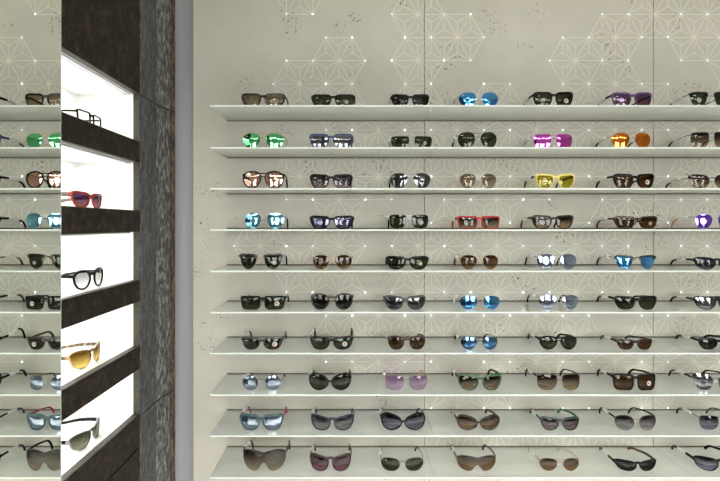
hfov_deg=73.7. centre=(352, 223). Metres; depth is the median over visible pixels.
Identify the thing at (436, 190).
glass shelf
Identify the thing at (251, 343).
sunglasses
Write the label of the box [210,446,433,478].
glass shelf
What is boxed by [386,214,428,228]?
sunglasses
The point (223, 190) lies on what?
glass shelf
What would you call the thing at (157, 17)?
column
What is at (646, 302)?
sunglasses
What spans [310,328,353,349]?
sunglasses
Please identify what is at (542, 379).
sunglasses
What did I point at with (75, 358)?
sunglasses
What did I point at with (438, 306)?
glass shelf
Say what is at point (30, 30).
wall mirror
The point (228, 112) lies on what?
glass shelf
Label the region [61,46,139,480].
display cabinet
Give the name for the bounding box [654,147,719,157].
glass shelf
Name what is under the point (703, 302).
sunglasses
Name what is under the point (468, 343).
sunglasses
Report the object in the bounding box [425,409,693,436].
glass shelf
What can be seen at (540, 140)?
sunglasses
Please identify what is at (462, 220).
sunglasses
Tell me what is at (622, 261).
sunglasses
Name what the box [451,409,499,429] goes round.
sunglasses
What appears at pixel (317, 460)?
sunglasses
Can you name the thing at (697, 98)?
sunglasses
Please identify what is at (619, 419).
sunglasses
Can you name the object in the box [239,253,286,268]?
sunglasses
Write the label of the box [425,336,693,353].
glass shelf
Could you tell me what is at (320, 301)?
sunglasses
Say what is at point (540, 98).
sunglasses
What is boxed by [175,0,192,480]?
trim
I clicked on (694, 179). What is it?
sunglasses
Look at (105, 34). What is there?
wall
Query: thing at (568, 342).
sunglasses
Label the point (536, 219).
sunglasses
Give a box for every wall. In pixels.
[61,0,139,93]
[193,0,719,480]
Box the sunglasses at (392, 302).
[382,294,425,309]
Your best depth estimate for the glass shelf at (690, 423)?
1.70 m
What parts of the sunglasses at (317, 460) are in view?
frame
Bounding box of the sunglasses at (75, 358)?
[61,341,99,368]
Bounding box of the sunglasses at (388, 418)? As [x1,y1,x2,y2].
[379,408,424,429]
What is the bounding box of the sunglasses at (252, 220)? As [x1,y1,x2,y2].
[245,213,287,228]
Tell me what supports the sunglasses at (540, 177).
on the glass shelf at (436, 190)
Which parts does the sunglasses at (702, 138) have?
frame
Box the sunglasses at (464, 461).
[450,444,495,470]
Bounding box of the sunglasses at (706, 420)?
[676,407,719,429]
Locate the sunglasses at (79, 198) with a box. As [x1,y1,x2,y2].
[61,191,101,207]
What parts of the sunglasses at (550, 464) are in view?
frame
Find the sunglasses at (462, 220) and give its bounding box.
[452,216,499,228]
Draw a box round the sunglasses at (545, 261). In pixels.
[525,254,575,268]
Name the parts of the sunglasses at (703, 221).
frame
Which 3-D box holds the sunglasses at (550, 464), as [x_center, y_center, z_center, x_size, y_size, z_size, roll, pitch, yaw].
[0.695,0.809,1.682,0.140,0.043,0.145,0,0,0]
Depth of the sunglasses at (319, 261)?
1.61 m
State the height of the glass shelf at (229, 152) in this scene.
0.011 m
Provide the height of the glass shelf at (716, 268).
0.011 m
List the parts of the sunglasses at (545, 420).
frame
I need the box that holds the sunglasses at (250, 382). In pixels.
[242,373,284,389]
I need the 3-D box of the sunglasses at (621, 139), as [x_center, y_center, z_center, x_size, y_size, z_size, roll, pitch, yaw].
[0.936,-0.280,1.682,0.138,0.055,0.143,0,0,0]
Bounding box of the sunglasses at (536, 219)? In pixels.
[520,215,573,228]
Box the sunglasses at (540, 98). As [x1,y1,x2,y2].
[523,92,572,104]
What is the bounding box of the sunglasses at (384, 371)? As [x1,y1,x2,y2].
[383,370,426,389]
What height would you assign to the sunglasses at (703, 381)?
0.055 m
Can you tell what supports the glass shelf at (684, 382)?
attached to the wall at (372, 51)
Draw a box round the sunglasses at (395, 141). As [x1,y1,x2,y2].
[388,136,431,146]
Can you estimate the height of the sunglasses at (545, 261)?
0.052 m
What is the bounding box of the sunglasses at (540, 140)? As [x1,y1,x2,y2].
[522,134,571,146]
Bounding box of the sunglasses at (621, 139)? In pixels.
[595,132,649,146]
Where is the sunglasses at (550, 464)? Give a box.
[528,447,578,470]
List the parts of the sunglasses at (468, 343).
frame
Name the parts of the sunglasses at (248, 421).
frame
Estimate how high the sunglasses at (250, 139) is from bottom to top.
0.053 m
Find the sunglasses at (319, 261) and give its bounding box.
[312,255,352,268]
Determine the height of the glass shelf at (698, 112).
0.011 m
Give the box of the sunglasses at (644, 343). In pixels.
[600,335,651,349]
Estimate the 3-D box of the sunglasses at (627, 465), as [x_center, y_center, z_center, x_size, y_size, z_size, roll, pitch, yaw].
[0.956,0.812,1.686,0.148,0.037,0.156,0,0,0]
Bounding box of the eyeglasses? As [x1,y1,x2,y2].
[61,109,101,126]
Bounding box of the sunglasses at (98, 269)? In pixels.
[61,267,102,289]
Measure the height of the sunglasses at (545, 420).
0.046 m
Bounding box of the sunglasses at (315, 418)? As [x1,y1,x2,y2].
[311,407,354,429]
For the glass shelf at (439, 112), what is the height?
0.011 m
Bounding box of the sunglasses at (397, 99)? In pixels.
[389,94,428,104]
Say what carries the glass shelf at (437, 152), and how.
attached to the wall at (372, 51)
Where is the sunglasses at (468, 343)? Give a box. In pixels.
[454,334,496,349]
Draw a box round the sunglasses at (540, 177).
[524,173,574,187]
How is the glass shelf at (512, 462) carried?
attached to the wall at (372, 51)
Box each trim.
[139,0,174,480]
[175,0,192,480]
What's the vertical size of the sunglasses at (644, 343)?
0.036 m
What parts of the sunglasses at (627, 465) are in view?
frame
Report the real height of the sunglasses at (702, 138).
0.056 m
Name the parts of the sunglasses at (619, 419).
frame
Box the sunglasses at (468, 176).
[453,173,495,187]
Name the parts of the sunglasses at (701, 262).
frame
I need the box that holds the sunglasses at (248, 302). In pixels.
[241,295,288,309]
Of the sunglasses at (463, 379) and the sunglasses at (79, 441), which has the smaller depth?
the sunglasses at (79, 441)
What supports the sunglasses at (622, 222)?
on the glass shelf at (435, 229)
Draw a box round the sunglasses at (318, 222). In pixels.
[310,215,354,228]
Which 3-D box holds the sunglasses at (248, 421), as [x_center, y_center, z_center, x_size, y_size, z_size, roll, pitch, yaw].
[-0.309,0.665,1.682,0.152,0.056,0.148,0,0,0]
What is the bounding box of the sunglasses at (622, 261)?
[596,255,655,268]
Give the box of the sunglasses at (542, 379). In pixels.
[525,369,579,389]
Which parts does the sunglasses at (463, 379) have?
frame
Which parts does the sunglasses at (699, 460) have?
frame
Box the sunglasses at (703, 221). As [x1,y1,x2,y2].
[671,214,719,228]
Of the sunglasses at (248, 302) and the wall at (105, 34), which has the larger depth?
the sunglasses at (248, 302)
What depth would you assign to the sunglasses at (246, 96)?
1.61 m
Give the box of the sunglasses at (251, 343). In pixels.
[241,331,286,349]
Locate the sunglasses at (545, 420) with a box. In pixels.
[529,408,578,429]
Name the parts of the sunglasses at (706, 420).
frame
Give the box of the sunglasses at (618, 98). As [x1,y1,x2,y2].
[597,92,651,104]
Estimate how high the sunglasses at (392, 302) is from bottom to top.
0.048 m
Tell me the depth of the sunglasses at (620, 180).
1.61 m
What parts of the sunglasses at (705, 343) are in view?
frame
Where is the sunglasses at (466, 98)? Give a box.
[453,92,497,104]
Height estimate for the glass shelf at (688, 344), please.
0.011 m
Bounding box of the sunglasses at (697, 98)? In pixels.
[669,92,719,104]
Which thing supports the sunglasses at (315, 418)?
on the glass shelf at (296, 422)
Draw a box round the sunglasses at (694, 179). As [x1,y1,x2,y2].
[665,174,719,187]
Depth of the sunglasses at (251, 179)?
1.61 m
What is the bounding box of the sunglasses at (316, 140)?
[309,134,353,146]
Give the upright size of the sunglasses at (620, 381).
0.054 m
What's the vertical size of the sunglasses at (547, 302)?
0.050 m
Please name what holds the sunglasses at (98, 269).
in the display cabinet
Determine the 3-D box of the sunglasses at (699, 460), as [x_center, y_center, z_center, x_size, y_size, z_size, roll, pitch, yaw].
[1.231,0.807,1.688,0.157,0.047,0.158,0,0,0]
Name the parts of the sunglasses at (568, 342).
frame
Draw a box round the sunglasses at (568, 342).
[527,333,576,349]
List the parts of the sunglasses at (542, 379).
frame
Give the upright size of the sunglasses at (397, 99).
0.046 m
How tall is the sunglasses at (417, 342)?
0.046 m
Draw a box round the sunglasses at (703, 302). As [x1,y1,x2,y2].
[670,296,719,309]
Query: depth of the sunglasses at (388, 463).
1.61 m
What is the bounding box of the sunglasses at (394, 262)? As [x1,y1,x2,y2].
[384,256,428,268]
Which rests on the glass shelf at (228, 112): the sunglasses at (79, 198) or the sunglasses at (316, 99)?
the sunglasses at (316, 99)
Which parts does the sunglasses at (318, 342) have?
frame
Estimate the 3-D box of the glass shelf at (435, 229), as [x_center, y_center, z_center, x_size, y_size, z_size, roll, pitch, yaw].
[0.693,0.019,1.683,0.852,0.011,0.215,0,0,0]
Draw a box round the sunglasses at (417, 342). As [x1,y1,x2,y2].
[386,333,424,349]
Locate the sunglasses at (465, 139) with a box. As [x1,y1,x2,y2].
[452,132,496,146]
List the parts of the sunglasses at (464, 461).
frame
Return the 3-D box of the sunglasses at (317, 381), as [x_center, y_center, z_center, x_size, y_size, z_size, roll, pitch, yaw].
[-0.078,0.529,1.682,0.148,0.059,0.148,0,0,0]
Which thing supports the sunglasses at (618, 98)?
on the glass shelf at (439, 112)
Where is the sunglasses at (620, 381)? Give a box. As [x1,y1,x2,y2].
[597,369,655,389]
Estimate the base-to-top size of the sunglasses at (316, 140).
0.051 m
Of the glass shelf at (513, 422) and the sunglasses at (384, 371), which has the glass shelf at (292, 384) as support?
the sunglasses at (384, 371)
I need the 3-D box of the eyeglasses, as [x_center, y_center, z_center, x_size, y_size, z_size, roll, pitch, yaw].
[-0.781,-0.281,1.312,0.140,0.043,0.128,0,0,0]
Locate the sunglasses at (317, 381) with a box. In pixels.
[309,369,351,389]
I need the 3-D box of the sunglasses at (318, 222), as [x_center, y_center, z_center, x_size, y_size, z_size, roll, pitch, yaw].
[-0.072,-0.006,1.683,0.156,0.046,0.148,0,0,0]
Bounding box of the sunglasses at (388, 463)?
[379,446,422,470]
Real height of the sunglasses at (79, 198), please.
0.044 m
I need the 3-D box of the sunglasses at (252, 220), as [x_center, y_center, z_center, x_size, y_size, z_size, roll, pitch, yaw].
[-0.300,-0.010,1.682,0.140,0.054,0.144,0,0,0]
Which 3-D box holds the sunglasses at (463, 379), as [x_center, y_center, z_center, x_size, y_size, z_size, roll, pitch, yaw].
[0.427,0.532,1.683,0.156,0.054,0.149,0,0,0]
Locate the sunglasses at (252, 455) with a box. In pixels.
[243,440,289,470]
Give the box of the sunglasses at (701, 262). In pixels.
[670,257,719,268]
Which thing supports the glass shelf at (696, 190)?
attached to the wall at (372, 51)
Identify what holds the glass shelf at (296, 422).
attached to the wall at (372, 51)
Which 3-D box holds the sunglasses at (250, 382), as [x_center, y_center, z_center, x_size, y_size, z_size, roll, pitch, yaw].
[-0.309,0.534,1.681,0.136,0.050,0.143,0,0,0]
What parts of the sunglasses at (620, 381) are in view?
frame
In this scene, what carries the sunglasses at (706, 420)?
on the glass shelf at (690, 423)
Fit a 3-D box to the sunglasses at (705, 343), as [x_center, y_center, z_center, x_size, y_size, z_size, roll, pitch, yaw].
[1.228,0.402,1.681,0.135,0.040,0.146,0,0,0]
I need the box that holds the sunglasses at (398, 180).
[388,173,430,187]
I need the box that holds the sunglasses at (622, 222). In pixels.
[596,216,657,228]
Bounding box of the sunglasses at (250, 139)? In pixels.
[243,133,287,146]
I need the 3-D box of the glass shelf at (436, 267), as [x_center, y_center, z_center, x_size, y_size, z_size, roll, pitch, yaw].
[0.693,0.155,1.683,0.852,0.011,0.215,0,0,0]
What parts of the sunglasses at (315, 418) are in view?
frame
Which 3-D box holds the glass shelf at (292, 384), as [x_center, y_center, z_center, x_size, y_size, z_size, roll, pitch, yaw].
[-0.102,0.561,1.683,0.735,0.011,0.215,0,0,0]
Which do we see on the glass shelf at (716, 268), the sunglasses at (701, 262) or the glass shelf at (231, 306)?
the sunglasses at (701, 262)
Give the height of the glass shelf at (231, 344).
0.011 m
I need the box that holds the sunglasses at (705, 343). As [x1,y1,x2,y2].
[675,334,719,349]
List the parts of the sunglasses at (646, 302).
frame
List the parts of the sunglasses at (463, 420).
frame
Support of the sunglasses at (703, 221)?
on the glass shelf at (695, 229)
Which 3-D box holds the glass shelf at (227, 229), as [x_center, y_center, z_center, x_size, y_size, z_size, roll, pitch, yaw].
[-0.102,0.019,1.683,0.735,0.011,0.215,0,0,0]
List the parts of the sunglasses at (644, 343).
frame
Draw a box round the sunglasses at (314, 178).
[310,174,352,187]
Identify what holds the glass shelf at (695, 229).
attached to the wall at (372, 51)
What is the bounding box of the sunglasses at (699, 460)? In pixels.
[671,445,719,470]
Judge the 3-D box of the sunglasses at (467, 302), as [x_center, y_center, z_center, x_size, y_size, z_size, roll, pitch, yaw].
[0.426,0.265,1.682,0.141,0.046,0.144,0,0,0]
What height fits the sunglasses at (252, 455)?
0.072 m
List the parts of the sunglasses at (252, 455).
frame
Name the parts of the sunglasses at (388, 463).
frame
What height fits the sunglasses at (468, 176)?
0.052 m
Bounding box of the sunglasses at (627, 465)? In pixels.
[599,447,655,470]
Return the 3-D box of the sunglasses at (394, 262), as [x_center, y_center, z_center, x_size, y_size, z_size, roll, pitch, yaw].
[0.182,0.130,1.682,0.150,0.045,0.148,0,0,0]
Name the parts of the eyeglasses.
frame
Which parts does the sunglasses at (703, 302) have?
frame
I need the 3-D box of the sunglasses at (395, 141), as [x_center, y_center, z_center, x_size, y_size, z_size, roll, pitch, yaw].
[0.196,-0.275,1.682,0.146,0.043,0.145,0,0,0]
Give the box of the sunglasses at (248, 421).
[240,406,286,429]
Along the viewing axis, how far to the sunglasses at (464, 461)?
1.62 m
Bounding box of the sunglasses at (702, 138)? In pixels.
[668,132,719,146]
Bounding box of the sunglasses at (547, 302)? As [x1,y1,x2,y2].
[527,294,577,309]
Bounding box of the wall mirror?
[0,0,60,480]
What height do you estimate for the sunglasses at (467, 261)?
0.049 m
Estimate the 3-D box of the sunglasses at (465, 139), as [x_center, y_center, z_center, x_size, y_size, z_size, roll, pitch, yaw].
[0.418,-0.281,1.682,0.138,0.056,0.144,0,0,0]
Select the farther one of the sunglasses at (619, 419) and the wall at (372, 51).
the wall at (372, 51)
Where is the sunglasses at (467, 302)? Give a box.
[453,295,499,309]
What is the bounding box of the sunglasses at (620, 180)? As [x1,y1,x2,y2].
[595,173,653,187]
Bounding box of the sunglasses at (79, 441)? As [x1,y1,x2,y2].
[61,416,99,450]
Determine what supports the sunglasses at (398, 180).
on the glass shelf at (223, 190)
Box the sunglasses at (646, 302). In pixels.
[596,295,656,309]
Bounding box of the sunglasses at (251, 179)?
[242,171,287,187]
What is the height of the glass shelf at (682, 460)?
0.011 m
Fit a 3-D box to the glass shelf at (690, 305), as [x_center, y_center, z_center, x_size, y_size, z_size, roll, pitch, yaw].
[1.547,0.290,1.683,0.853,0.011,0.215,0,0,0]
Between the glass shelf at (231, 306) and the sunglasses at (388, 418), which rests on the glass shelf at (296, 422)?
the sunglasses at (388, 418)
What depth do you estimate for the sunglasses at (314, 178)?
1.61 m
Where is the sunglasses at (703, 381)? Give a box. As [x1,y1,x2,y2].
[668,370,719,389]
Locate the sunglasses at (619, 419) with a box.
[599,407,655,429]
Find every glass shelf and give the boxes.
[210,105,433,120]
[210,147,433,157]
[210,188,433,193]
[210,228,433,230]
[210,264,433,271]
[210,300,433,312]
[210,336,433,353]
[210,373,433,395]
[210,409,433,436]
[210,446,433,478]
[425,105,693,120]
[425,147,693,157]
[425,188,693,193]
[425,228,693,230]
[425,300,693,312]
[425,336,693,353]
[425,373,693,395]
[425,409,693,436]
[425,446,693,478]
[426,264,693,271]
[654,105,719,120]
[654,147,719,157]
[654,228,719,230]
[654,264,719,271]
[654,336,719,353]
[654,373,719,395]
[654,409,719,436]
[654,446,719,478]
[655,188,719,193]
[656,300,719,312]
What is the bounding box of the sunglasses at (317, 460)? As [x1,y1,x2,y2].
[310,444,351,470]
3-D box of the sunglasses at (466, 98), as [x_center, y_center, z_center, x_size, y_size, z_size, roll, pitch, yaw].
[0.422,-0.417,1.682,0.140,0.053,0.144,0,0,0]
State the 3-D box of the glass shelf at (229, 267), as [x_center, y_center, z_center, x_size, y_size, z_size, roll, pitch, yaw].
[-0.102,0.155,1.683,0.735,0.011,0.215,0,0,0]
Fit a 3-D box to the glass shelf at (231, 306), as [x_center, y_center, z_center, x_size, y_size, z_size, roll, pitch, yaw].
[-0.102,0.290,1.683,0.735,0.011,0.215,0,0,0]
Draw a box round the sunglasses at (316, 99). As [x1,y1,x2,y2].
[311,94,355,104]
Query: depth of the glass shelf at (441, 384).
1.64 m
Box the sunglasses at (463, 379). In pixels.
[452,369,501,389]
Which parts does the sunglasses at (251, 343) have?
frame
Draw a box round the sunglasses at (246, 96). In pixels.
[241,93,288,104]
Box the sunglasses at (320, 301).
[311,293,353,309]
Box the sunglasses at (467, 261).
[454,255,497,268]

